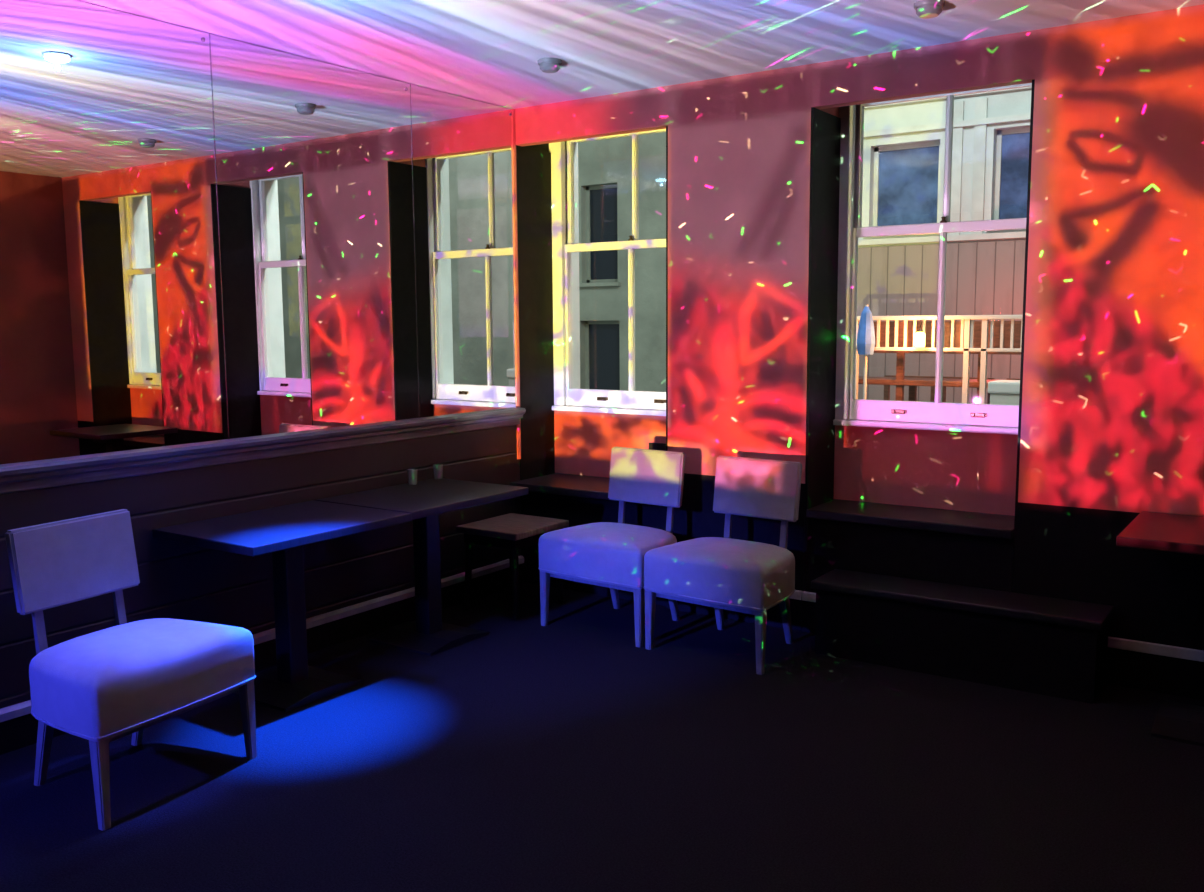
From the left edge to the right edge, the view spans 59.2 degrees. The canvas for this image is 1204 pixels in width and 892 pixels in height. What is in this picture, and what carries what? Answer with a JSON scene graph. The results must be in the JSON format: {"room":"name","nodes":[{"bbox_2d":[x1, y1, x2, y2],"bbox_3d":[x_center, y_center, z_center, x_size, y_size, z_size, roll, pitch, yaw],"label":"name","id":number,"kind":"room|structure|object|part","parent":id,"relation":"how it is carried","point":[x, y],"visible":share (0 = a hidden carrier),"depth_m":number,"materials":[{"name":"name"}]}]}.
{"room":"entertainment venue","nodes":[
{"label":"entertainment venue","id":0,"kind":"room"},
{"bbox_2d":[0,143,548,708],"bbox_3d":[-2.346,-0.224,3.492,0.250,2.656,6.960,4,8,34],"label":"wall","id":1,"kind":"structure","parent":0,"point":[181,581],"depth_m":4.54,"materials":[{"name":"black wood"}]},
{"bbox_2d":[0,418,519,493],"bbox_3d":[-2.338,0.193,3.315,0.012,0.040,6.596,4,8,34],"label":"trim","id":2,"kind":"structure","parent":1,"relation":"attached to","point":[19,486],"depth_m":4.43,"materials":[{"name":"brown wood"}]},
{"bbox_2d":[0,563,523,754],"bbox_3d":[-2.328,1.046,3.416,0.020,0.150,6.600,4,8,34],"label":"baseboard","id":3,"kind":"structure","parent":1,"relation":"attached to","point":[19,732],"depth_m":5.04,"materials":[{"name":"black paint"}]},
{"bbox_2d":[0,556,523,721],"bbox_3d":[-2.326,0.984,3.407,0.026,0.040,6.600,4,8,34],"label":"trim","id":4,"kind":"structure","parent":1,"relation":"attached to","point":[20,709],"depth_m":5.05,"materials":[{"name":"paint"}]},
{"bbox_2d":[0,407,525,483],"bbox_3d":[-2.325,0.143,3.300,0.068,0.061,6.596,4,8,34],"label":"ledge","id":5,"kind":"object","parent":1,"relation":"attached to","point":[33,470],"depth_m":4.39,"materials":[{"name":"brown wood"}]},
{"bbox_2d":[0,0,228,464],"bbox_3d":[-1.888,-0.783,3.883,0.016,1.636,1.128,4,8,34],"label":"mirror panel","id":6,"kind":"object","parent":5,"relation":"on","point":[112,340],"visible":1,"depth_m":3.94,"materials":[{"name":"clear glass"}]},
{"bbox_2d":[210,34,419,438],"bbox_3d":[-1.249,-0.897,4.806,0.016,1.636,1.125,4,8,34],"label":"mirror panel","id":7,"kind":"object","parent":5,"relation":"on","point":[314,158],"visible":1,"depth_m":4.74,"materials":[{"name":"clear glass"}]},
{"bbox_2d":[411,84,515,417],"bbox_3d":[-0.705,-0.993,5.591,0.016,1.636,0.790,4,8,34],"label":"mirror panel","id":8,"kind":"object","parent":5,"relation":"on","point":[462,146],"visible":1,"depth_m":5.55,"materials":[{"name":"clear glass"}]},
{"bbox_2d":[511,109,520,458],"bbox_3d":[-0.480,-0.886,5.923,0.014,1.934,0.028,4,8,34],"label":"trim","id":9,"kind":"structure","parent":1,"relation":"attached to","point":[514,168],"depth_m":5.91,"materials":[{"name":"red paint"}]},
{"bbox_2d":[572,143,579,388],"bbox_3d":[1.708,-0.390,5.085,5.217,2.756,0.270,4,8,34],"label":"wall","id":10,"kind":"structure","parent":0,"point":[575,255],"depth_m":6.43,"materials":[{"name":"stone"}]},
{"bbox_2d":[0,582,1203,891],"bbox_3d":[-0.387,1.313,2.203,5.217,0.120,7.160,4,8,34],"label":"floor","id":11,"kind":"structure","parent":0,"point":[567,754],"depth_m":3.47,"materials":[{"name":"carpet"}]},
{"bbox_2d":[5,509,256,830],"bbox_3d":[-1.560,0.680,3.488,0.534,0.850,0.631,3,8,28],"label":"upholstered chair","id":12,"kind":"object","parent":11,"relation":"on","point":[105,686],"visible":1,"depth_m":3.41,"materials":[{"name":"white fabric"}]},
{"bbox_3d":[-1.833,0.561,3.449,0.064,0.500,0.030,3,8,28],"label":"post","id":13,"kind":"part","parent":12,"relation":"part of","materials":[{"name":"paint"}]},
{"bbox_3d":[-1.813,0.976,3.452,0.105,0.275,0.042,3,8,28],"label":"leg","id":14,"kind":"part","parent":12,"relation":"part of","materials":[{"name":"paint"}]},
{"bbox_3d":[-1.767,0.381,3.563,0.069,0.270,0.444,3,8,28],"label":"backrest","id":15,"kind":"part","parent":12,"relation":"part of","materials":[{"name":"white fabric"}]},
{"bbox_3d":[-1.495,1.007,3.167,0.042,0.275,0.042,3,8,28],"label":"leg","id":16,"kind":"part","parent":12,"relation":"part of","materials":[{"name":"paint"}]},
{"bbox_3d":[-1.692,0.529,3.712,0.064,0.500,0.030,3,8,28],"label":"post","id":17,"kind":"part","parent":12,"relation":"part of","materials":[{"name":"paint"}]},
{"bbox_3d":[-1.642,0.937,3.771,0.105,0.275,0.042,3,8,28],"label":"leg","id":18,"kind":"part","parent":12,"relation":"part of","materials":[{"name":"paint"}]},
{"bbox_3d":[-1.532,0.723,3.479,0.466,0.216,0.624,3,8,28],"label":"seat","id":19,"kind":"part","parent":12,"relation":"part of","materials":[{"name":"white fabric"}]},
{"bbox_3d":[-1.537,0.844,3.496,0.370,0.033,0.540,3,8,28],"label":"seat rail","id":20,"kind":"part","parent":12,"relation":"part of","materials":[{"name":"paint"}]},
{"bbox_3d":[-1.226,0.946,3.668,0.042,0.275,0.042,3,8,28],"label":"leg","id":21,"kind":"part","parent":12,"relation":"part of","materials":[{"name":"paint"}]},
{"bbox_2d":[152,500,411,711],"bbox_3d":[-1.280,0.652,4.347,0.620,0.700,0.800,4,8,34],"label":"pedestal table","id":22,"kind":"object","parent":11,"relation":"on","point":[281,531],"visible":1,"depth_m":4.30,"materials":[{"name":"black wood"}]},
{"bbox_3d":[-1.278,0.982,4.386,0.400,0.035,0.400,4,8,34],"label":"plate","id":23,"kind":"part","parent":22,"relation":"part of","materials":[{"name":"black metal"}]},
{"bbox_2d":[316,478,528,655],"bbox_3d":[-0.827,0.570,5.019,0.600,0.700,0.800,4,8,34],"label":"pedestal table","id":24,"kind":"object","parent":11,"relation":"on","point":[428,635],"visible":0.93,"depth_m":4.98,"materials":[{"name":"black wood"}]},
{"bbox_2d":[407,469,417,484],"bbox_3d":[-0.939,0.152,5.254,0.052,0.075,0.052,4,8,34],"label":"glass","id":25,"kind":"object","parent":24,"relation":"on","point":[412,473],"visible":1,"depth_m":5.24,"materials":[{"name":"grey"}]},
{"bbox_3d":[-0.824,0.900,5.059,0.400,0.035,0.400,4,8,34],"label":"plate","id":26,"kind":"part","parent":24,"relation":"part of","materials":[{"name":"black metal"}]},
{"bbox_2d":[433,464,442,478],"bbox_3d":[-0.840,0.131,5.433,0.052,0.075,0.052,4,8,34],"label":"glass","id":27,"kind":"object","parent":24,"relation":"on","point":[437,468],"visible":1,"depth_m":5.41,"materials":[{"name":"grey"}]},
{"bbox_2d":[456,513,568,619],"bbox_3d":[-0.464,0.627,5.583,0.400,0.451,0.450,4,8,34],"label":"stool","id":28,"kind":"object","parent":11,"relation":"on","point":[513,532],"visible":0.88,"depth_m":5.46,"materials":[{"name":"brown wood"}]},
{"bbox_3d":[-0.694,0.680,5.526,0.056,0.362,0.039,-3,7,-24],"label":"leg","id":29,"kind":"part","parent":28,"relation":"part of","materials":[{"name":"black paint"}]},
{"bbox_3d":[-0.492,0.643,5.822,0.039,0.362,0.056,-3,7,-24],"label":"leg","id":30,"kind":"part","parent":28,"relation":"part of","materials":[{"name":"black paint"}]},
{"bbox_3d":[-0.466,0.420,5.558,0.400,0.035,0.450,4,8,34],"label":"seat","id":31,"kind":"part","parent":28,"relation":"part of","materials":[{"name":"brown wood"}]},
{"bbox_3d":[-0.440,0.699,5.352,0.039,0.362,0.056,0,7,3],"label":"leg","id":32,"kind":"part","parent":28,"relation":"part of","materials":[{"name":"black paint"}]},
{"bbox_3d":[-0.234,0.662,5.646,0.056,0.362,0.039,0,7,3],"label":"leg","id":33,"kind":"part","parent":28,"relation":"part of","materials":[{"name":"black paint"}]},
{"bbox_2d":[510,473,665,605],"bbox_3d":[-0.002,0.509,5.905,0.953,0.600,0.435,4,8,34],"label":"window bench","id":34,"kind":"object","parent":11,"relation":"on","point":[578,499],"visible":0.42,"depth_m":5.86,"materials":[{"name":"black paint"}]},
{"bbox_2d":[538,447,685,646],"bbox_3d":[0.082,0.465,5.217,0.631,0.850,0.534,5,9,38],"label":"upholstered chair","id":35,"kind":"object","parent":11,"relation":"on","point":[610,555],"visible":0.83,"depth_m":5.16,"materials":[{"name":"fabric"}]},
{"bbox_3d":[-0.280,0.753,5.250,0.042,0.275,0.042,5,9,38],"label":"leg","id":36,"kind":"part","parent":35,"relation":"part of","materials":[{"name":"paint"}]},
{"bbox_3d":[0.067,0.629,5.217,0.540,0.033,0.370,5,9,38],"label":"seat rail","id":37,"kind":"part","parent":35,"relation":"part of","materials":[{"name":"paint"}]},
{"bbox_3d":[0.063,0.508,5.198,0.624,0.216,0.466,5,9,38],"label":"seat","id":38,"kind":"part","parent":35,"relation":"part of","materials":[{"name":"white fabric"}]},
{"bbox_3d":[0.057,0.719,5.512,0.042,0.275,0.105,5,9,38],"label":"leg","id":39,"kind":"part","parent":35,"relation":"part of","materials":[{"name":"paint"}]},
{"bbox_3d":[0.102,0.308,5.473,0.030,0.500,0.064,5,9,38],"label":"post","id":40,"kind":"part","parent":35,"relation":"part of","materials":[{"name":"paint"}]},
{"bbox_3d":[0.172,0.791,4.901,0.042,0.275,0.042,5,9,38],"label":"leg","id":41,"kind":"part","parent":35,"relation":"part of","materials":[{"name":"paint"}]},
{"bbox_3d":[0.222,0.154,5.365,0.444,0.270,0.069,5,9,38],"label":"backrest","id":42,"kind":"part","parent":35,"relation":"part of","materials":[{"name":"white fabric"}]},
{"bbox_3d":[0.339,0.328,5.290,0.030,0.500,0.064,5,9,38],"label":"post","id":43,"kind":"part","parent":35,"relation":"part of","materials":[{"name":"paint"}]},
{"bbox_3d":[0.345,0.744,5.290,0.042,0.275,0.105,5,9,38],"label":"leg","id":44,"kind":"part","parent":35,"relation":"part of","materials":[{"name":"paint"}]},
{"bbox_2d":[643,455,801,674],"bbox_3d":[0.584,0.507,4.828,0.631,0.850,0.534,5,9,38],"label":"upholstered chair","id":45,"kind":"object","parent":11,"relation":"on","point":[743,576],"visible":1,"depth_m":4.75,"materials":[{"name":"fabric"}]},
{"bbox_3d":[0.223,0.795,4.860,0.042,0.275,0.042,5,9,38],"label":"leg","id":46,"kind":"part","parent":45,"relation":"part of","materials":[{"name":"paint"}]},
{"bbox_3d":[0.570,0.672,4.828,0.540,0.033,0.370,5,9,38],"label":"seat rail","id":47,"kind":"part","parent":45,"relation":"part of","materials":[{"name":"paint"}]},
{"bbox_3d":[0.566,0.551,4.809,0.624,0.216,0.466,5,9,38],"label":"seat","id":48,"kind":"part","parent":45,"relation":"part of","materials":[{"name":"white fabric"}]},
{"bbox_3d":[0.560,0.762,5.123,0.042,0.275,0.105,5,9,38],"label":"leg","id":49,"kind":"part","parent":45,"relation":"part of","materials":[{"name":"paint"}]},
{"bbox_3d":[0.605,0.351,5.083,0.030,0.500,0.064,5,9,38],"label":"post","id":50,"kind":"part","parent":45,"relation":"part of","materials":[{"name":"paint"}]},
{"bbox_3d":[0.725,0.197,4.976,0.444,0.270,0.069,5,9,38],"label":"backrest","id":51,"kind":"part","parent":45,"relation":"part of","materials":[{"name":"white fabric"}]},
{"bbox_3d":[0.675,0.833,4.512,0.042,0.275,0.042,5,9,38],"label":"leg","id":52,"kind":"part","parent":45,"relation":"part of","materials":[{"name":"paint"}]},
{"bbox_3d":[0.842,0.371,4.901,0.030,0.500,0.064,5,9,38],"label":"post","id":53,"kind":"part","parent":45,"relation":"part of","materials":[{"name":"paint"}]},
{"bbox_3d":[0.847,0.786,4.901,0.042,0.275,0.105,5,9,38],"label":"leg","id":54,"kind":"part","parent":45,"relation":"part of","materials":[{"name":"paint"}]},
{"bbox_2d":[806,499,1014,592],"bbox_3d":[1.459,0.611,4.961,0.941,0.600,0.345,4,8,34],"label":"step","id":55,"kind":"structure","parent":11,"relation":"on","point":[970,549],"depth_m":4.82,"materials":[{"name":"black paint"}]},
{"bbox_2d":[811,569,1114,703],"bbox_3d":[1.511,0.793,4.549,1.200,0.335,0.292,4,8,34],"label":"platform","id":56,"kind":"object","parent":11,"relation":"on","point":[1048,646],"visible":1,"depth_m":4.41,"materials":[{"name":"black paint"}]},
{"bbox_2d":[1116,511,1203,746],"bbox_3d":[2.250,0.672,3.825,0.660,0.735,0.600,4,8,34],"label":"pedestal table","id":57,"kind":"object","parent":11,"relation":"on","point":[1180,533],"visible":1,"depth_m":3.83,"materials":[{"name":"brown wood"}]},
{"bbox_3d":[2.253,1.020,3.866,0.400,0.035,0.400,4,8,34],"label":"plate","id":58,"kind":"part","parent":57,"relation":"part of","materials":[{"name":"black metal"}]},
{"bbox_2d":[77,0,1203,108],"bbox_3d":[-0.330,-1.458,1.987,5.217,0.120,7.430,4,8,34],"label":"ceiling","id":59,"kind":"structure","parent":0,"point":[487,51],"depth_m":4.26,"materials":[{"name":"white paint"}]},
{"bbox_2d":[537,58,561,72],"bbox_3d":[-0.233,-1.700,4.745,0.110,0.048,0.110,4,8,34],"label":"smoke detector","id":60,"kind":"object","parent":59,"relation":"attached to","point":[547,65],"visible":1,"depth_m":4.71,"materials":[{"name":"grey plastic"}]},
{"bbox_2d":[914,0,944,18],"bbox_3d":[1.208,-1.612,3.917,0.110,0.048,0.110,4,8,34],"label":"smoke detector","id":61,"kind":"object","parent":59,"relation":"attached to","point":[925,9],"visible":1,"depth_m":3.88,"materials":[{"name":"grey plastic"}]},
{"bbox_2d":[515,4,1203,649],"bbox_3d":[1.529,-0.408,4.821,4.617,2.656,0.360,4,8,34],"label":"wall","id":62,"kind":"structure","parent":0,"point":[1112,416],"depth_m":4.43,"materials":[{"name":"red paint"}]},
{"bbox_2d":[516,126,667,581],"bbox_3d":[0.017,-0.421,5.848,1.006,2.462,0.325,4,8,34],"label":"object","id":63,"kind":"structure","parent":62,"relation":"attached to","point":[534,203],"depth_m":6.08,"materials":[{"name":"black paint"}]},
{"bbox_2d":[549,129,665,415],"bbox_3d":[0.166,-0.993,5.934,1.086,1.625,0.145,4,8,34],"label":"window","id":64,"kind":"structure","parent":62,"relation":"in","point":[566,398],"depth_m":6.12,"materials":[{"name":"white paint"}]},
{"bbox_3d":[0.172,-0.994,5.942,1.086,1.625,0.115,4,8,34],"label":"frame","id":65,"kind":"part","parent":64,"relation":"part of","materials":[{"name":"white paint"}]},
{"bbox_3d":[0.172,-0.200,6.028,1.086,0.028,0.145,4,8,34],"label":"sill","id":66,"kind":"part","parent":64,"relation":"part of","materials":[{"name":"white paint"}]},
{"bbox_3d":[0.164,-0.678,5.965,0.922,0.937,0.036,4,8,34],"label":"sash","id":67,"kind":"part","parent":64,"relation":"part of","materials":[{"name":"white paint"}]},
{"bbox_3d":[0.183,-1.441,5.910,0.922,0.670,0.036,4,8,34],"label":"sash","id":68,"kind":"part","parent":64,"relation":"part of","materials":[{"name":"white paint"}]},
{"bbox_2d":[649,442,665,450],"bbox_3d":[0.316,0.006,5.885,0.130,0.044,0.016,4,8,34],"label":"wall socket","id":69,"kind":"object","parent":62,"relation":"attached to","point":[652,446],"visible":0.79,"depth_m":5.88,"materials":[{"name":"black plastic"}]},
{"bbox_2d":[660,445,665,449],"bbox_3d":[0.337,0.009,5.863,0.032,0.028,0.004,4,8,34],"label":"switch","id":70,"kind":"object","parent":69,"relation":"attached to","point":[662,447],"depth_m":5.86,"materials":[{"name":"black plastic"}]},
{"bbox_2d":[804,79,1034,591],"bbox_3d":[1.460,-0.315,4.862,0.974,2.462,0.325,4,8,34],"label":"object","id":71,"kind":"structure","parent":62,"relation":"attached to","point":[825,127],"depth_m":5.06,"materials":[{"name":"black paint"}]},
{"bbox_2d":[833,83,1031,434],"bbox_3d":[1.594,-0.887,4.958,1.061,1.625,0.145,4,8,34],"label":"window","id":72,"kind":"structure","parent":62,"relation":"in","point":[937,415],"depth_m":5.10,"materials":[{"name":"white paint"}]},
{"bbox_3d":[1.600,-0.888,4.967,1.061,1.625,0.115,4,8,34],"label":"frame","id":73,"kind":"part","parent":72,"relation":"part of","materials":[{"name":"white paint"}]},
{"bbox_3d":[1.599,-0.094,5.052,1.061,0.028,0.145,4,8,34],"label":"sill","id":74,"kind":"part","parent":72,"relation":"part of","materials":[{"name":"white paint"}]},
{"bbox_3d":[1.592,-0.573,4.989,0.897,0.937,0.036,4,8,34],"label":"sash","id":75,"kind":"part","parent":72,"relation":"part of","materials":[{"name":"white paint"}]},
{"bbox_3d":[1.611,-1.335,4.934,0.897,0.670,0.036,4,8,34],"label":"sash","id":76,"kind":"part","parent":72,"relation":"part of","materials":[{"name":"white paint"}]},
{"bbox_2d":[666,597,1203,699],"bbox_3d":[1.836,0.876,4.534,3.632,0.170,0.020,4,8,34],"label":"baseboard","id":77,"kind":"structure","parent":62,"relation":"attached to","point":[1125,668],"depth_m":4.30,"materials":[{"name":"black paint"}]},
{"bbox_2d":[789,590,1203,661],"bbox_3d":[1.834,0.786,4.522,3.632,0.041,0.025,4,8,34],"label":"trim","id":78,"kind":"structure","parent":62,"relation":"attached to","point":[1113,642],"depth_m":4.26,"materials":[{"name":"paint"}]},
{"bbox_2d":[1199,570,1203,649],"bbox_3d":[2.838,-0.212,3.921,0.969,2.462,0.325,4,8,34],"label":"trim","id":79,"kind":"structure","parent":62,"relation":"attached to","point":[1201,636],"depth_m":4.17,"materials":[{"name":"black paint"}]},
{"label":"outside","id":80,"kind":"structure","parent":0,"visible":0},
{"bbox_3d":[3.900,0.740,8.076,23.000,0.180,6.860,4,8,34],"label":"ground","id":81,"kind":"structure","parent":80,"visible":0},
{"bbox_2d":[578,132,665,391],"bbox_3d":[-1.606,-2.970,12.935,8.000,6.120,0.300,4,8,34],"label":"building","id":82,"kind":"structure","parent":81,"relation":"on","point":[605,165],"depth_m":11.68,"materials":[{"name":"grey concrete"}]},
{"bbox_3d":[0.039,-2.375,11.900,0.410,1.000,0.010,4,8,34],"label":"pane","id":83,"kind":"part","parent":82,"relation":"part of","materials":[{"name":"blue"}]},
{"bbox_3d":[0.046,-0.827,12.086,0.460,1.120,0.010,4,8,34],"label":"pane","id":84,"kind":"part","parent":82,"relation":"part of","materials":[{"name":"blue"}]},
{"bbox_2d":[856,305,874,398],"bbox_3d":[1.939,-0.176,7.842,0.140,1.720,0.133,4,8,34],"label":"parasol","id":85,"kind":"object","parent":81,"relation":"on","point":[865,343],"visible":0.73,"depth_m":7.72,"materials":[{"name":"fabric"}]},
{"bbox_2d":[884,375,934,401],"bbox_3d":[2.600,-0.011,8.792,0.420,1.160,0.430,4,8,32],"label":"wooden chair","id":86,"kind":"object","parent":81,"relation":"on","point":[886,387],"visible":0.05,"depth_m":8.56,"materials":[{"name":"brown wood"}]},
{"bbox_3d":[2.334,0.008,8.729,0.040,1.140,0.035,4,8,32],"label":"leg","id":87,"kind":"part","parent":86,"relation":"part of","materials":[{"name":"brown wood"}]},
{"bbox_3d":[2.491,-0.428,8.575,0.420,0.280,0.025,4,8,32],"label":"rail","id":88,"kind":"part","parent":86,"relation":"part of","materials":[{"name":"brown wood"}]},
{"bbox_3d":[2.655,0.030,8.526,0.040,1.140,0.035,4,8,32],"label":"leg","id":89,"kind":"part","parent":86,"relation":"part of","materials":[{"name":"brown wood"}]},
{"bbox_2d":[855,315,1022,403],"bbox_3d":[2.381,-0.123,7.713,2.136,1.640,0.060,4,8,34],"label":"terrace railing","id":90,"kind":"object","parent":81,"relation":"on","point":[967,325],"visible":0.33,"depth_m":7.50,"materials":[{"name":"white paint"}]},
{"bbox_3d":[1.912,-0.143,8.036,0.036,1.610,0.040,4,8,34],"label":"post","id":91,"kind":"part","parent":90,"relation":"part of","materials":[{"name":"white paint"}]},
{"bbox_2d":[915,322,924,346],"bbox_3d":[2.282,-0.800,7.601,0.072,0.182,0.073,4,8,34],"label":"lantern","id":92,"kind":"object","parent":90,"relation":"hanging from","point":[920,335],"visible":1,"depth_m":7.58,"materials":[{"name":"white"}]},
{"bbox_3d":[2.282,-0.765,7.605,0.072,0.110,0.072,4,8,34],"label":"glow glass","id":93,"kind":"part","parent":92,"relation":"part of","materials":[{"name":"white glass"}]},
{"bbox_3d":[2.377,-0.697,7.645,2.100,0.025,0.040,4,8,34],"label":"rail","id":94,"kind":"part","parent":90,"relation":"part of","materials":[{"name":"white paint"}]},
{"bbox_3d":[2.376,-0.923,7.619,2.100,0.030,0.060,4,8,34],"label":"rail","id":95,"kind":"part","parent":90,"relation":"part of","materials":[{"name":"white paint"}]},
{"bbox_3d":[2.587,-0.093,7.574,0.036,1.610,0.040,4,8,34],"label":"post","id":96,"kind":"part","parent":90,"relation":"part of","materials":[{"name":"white paint"}]},
{"bbox_3d":[2.686,-0.086,7.507,0.036,1.610,0.040,4,8,34],"label":"post","id":97,"kind":"part","parent":90,"relation":"part of","materials":[{"name":"white paint"}]},
{"bbox_2d":[858,321,1020,403],"bbox_3d":[2.591,-0.141,8.018,1.900,1.600,0.380,4,8,34],"label":"bench","id":98,"kind":"object","parent":81,"relation":"on","point":[899,380],"visible":0.06,"depth_m":7.88,"materials":[{"name":"brown wood"}]},
{"bbox_3d":[2.260,-0.025,8.079,0.050,1.360,0.040,4,8,34],"label":"leg","id":99,"kind":"part","parent":98,"relation":"part of","materials":[{"name":"brown wood"}]},
{"bbox_3d":[2.430,0.064,8.338,0.050,1.120,0.040,4,8,34],"label":"leg","id":100,"kind":"part","parent":98,"relation":"part of","materials":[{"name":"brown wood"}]},
{"bbox_3d":[2.589,-0.479,7.978,1.900,0.040,0.380,4,8,34],"label":"seat","id":101,"kind":"part","parent":98,"relation":"part of","materials":[{"name":"brown wood"}]},
{"bbox_3d":[2.510,-0.803,7.828,1.900,0.240,0.030,4,8,34],"label":"backrest","id":102,"kind":"part","parent":98,"relation":"part of","materials":[{"name":"brown wood"}]},
{"bbox_3d":[2.754,0.012,7.741,0.050,1.360,0.040,4,8,34],"label":"leg","id":103,"kind":"part","parent":98,"relation":"part of","materials":[{"name":"brown wood"}]},
{"bbox_2d":[857,87,1031,403],"bbox_3d":[2.958,-2.604,9.576,3.350,6.120,0.300,4,8,34],"label":"stone building","id":104,"kind":"structure","parent":81,"relation":"on","point":[904,144],"depth_m":9.47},
{"bbox_3d":[2.813,-2.370,9.736,0.560,0.700,0.010,4,8,34],"label":"pane","id":105,"kind":"part","parent":104,"relation":"part of","materials":[{"name":"blue glass"}]},
{"bbox_3d":[2.888,-2.477,9.487,3.350,1.290,0.050,4,8,34],"label":"cornice","id":106,"kind":"part","parent":104,"relation":"part of","materials":[{"name":"stone"}]},
{"bbox_3d":[3.703,-2.324,9.125,0.520,0.740,0.010,4,8,34],"label":"pane","id":107,"kind":"part","parent":104,"relation":"part of","materials":[{"name":"blue glass"}]},
{"bbox_2d":[942,376,994,402],"bbox_3d":[2.987,0.018,8.527,0.420,1.160,0.430,5,9,38],"label":"wooden chair","id":108,"kind":"object","parent":81,"relation":"on","point":[943,388],"visible":0.07,"depth_m":8.39,"materials":[{"name":"brown wood"}]},
{"bbox_3d":[2.716,0.034,8.493,0.040,1.140,0.035,5,9,38],"label":"leg","id":109,"kind":"part","parent":108,"relation":"part of","materials":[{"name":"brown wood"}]},
{"bbox_3d":[2.861,-0.400,8.322,0.420,0.280,0.025,5,9,38],"label":"rail","id":110,"kind":"part","parent":108,"relation":"part of","materials":[{"name":"brown wood"}]},
{"bbox_2d":[988,380,1019,404],"bbox_3d":[2.776,0.164,7.133,0.330,1.200,0.260,4,8,34],"label":"storage box","id":111,"kind":"object","parent":81,"relation":"on","point":[1003,392],"visible":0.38,"depth_m":7.00,"materials":[{"name":"white paint"}]},
{"bbox_3d":[2.773,-0.392,7.067,0.330,0.080,0.260,4,8,34],"label":"lid","id":112,"kind":"part","parent":111,"relation":"part of","materials":[{"name":"white plastic"}]}
]}

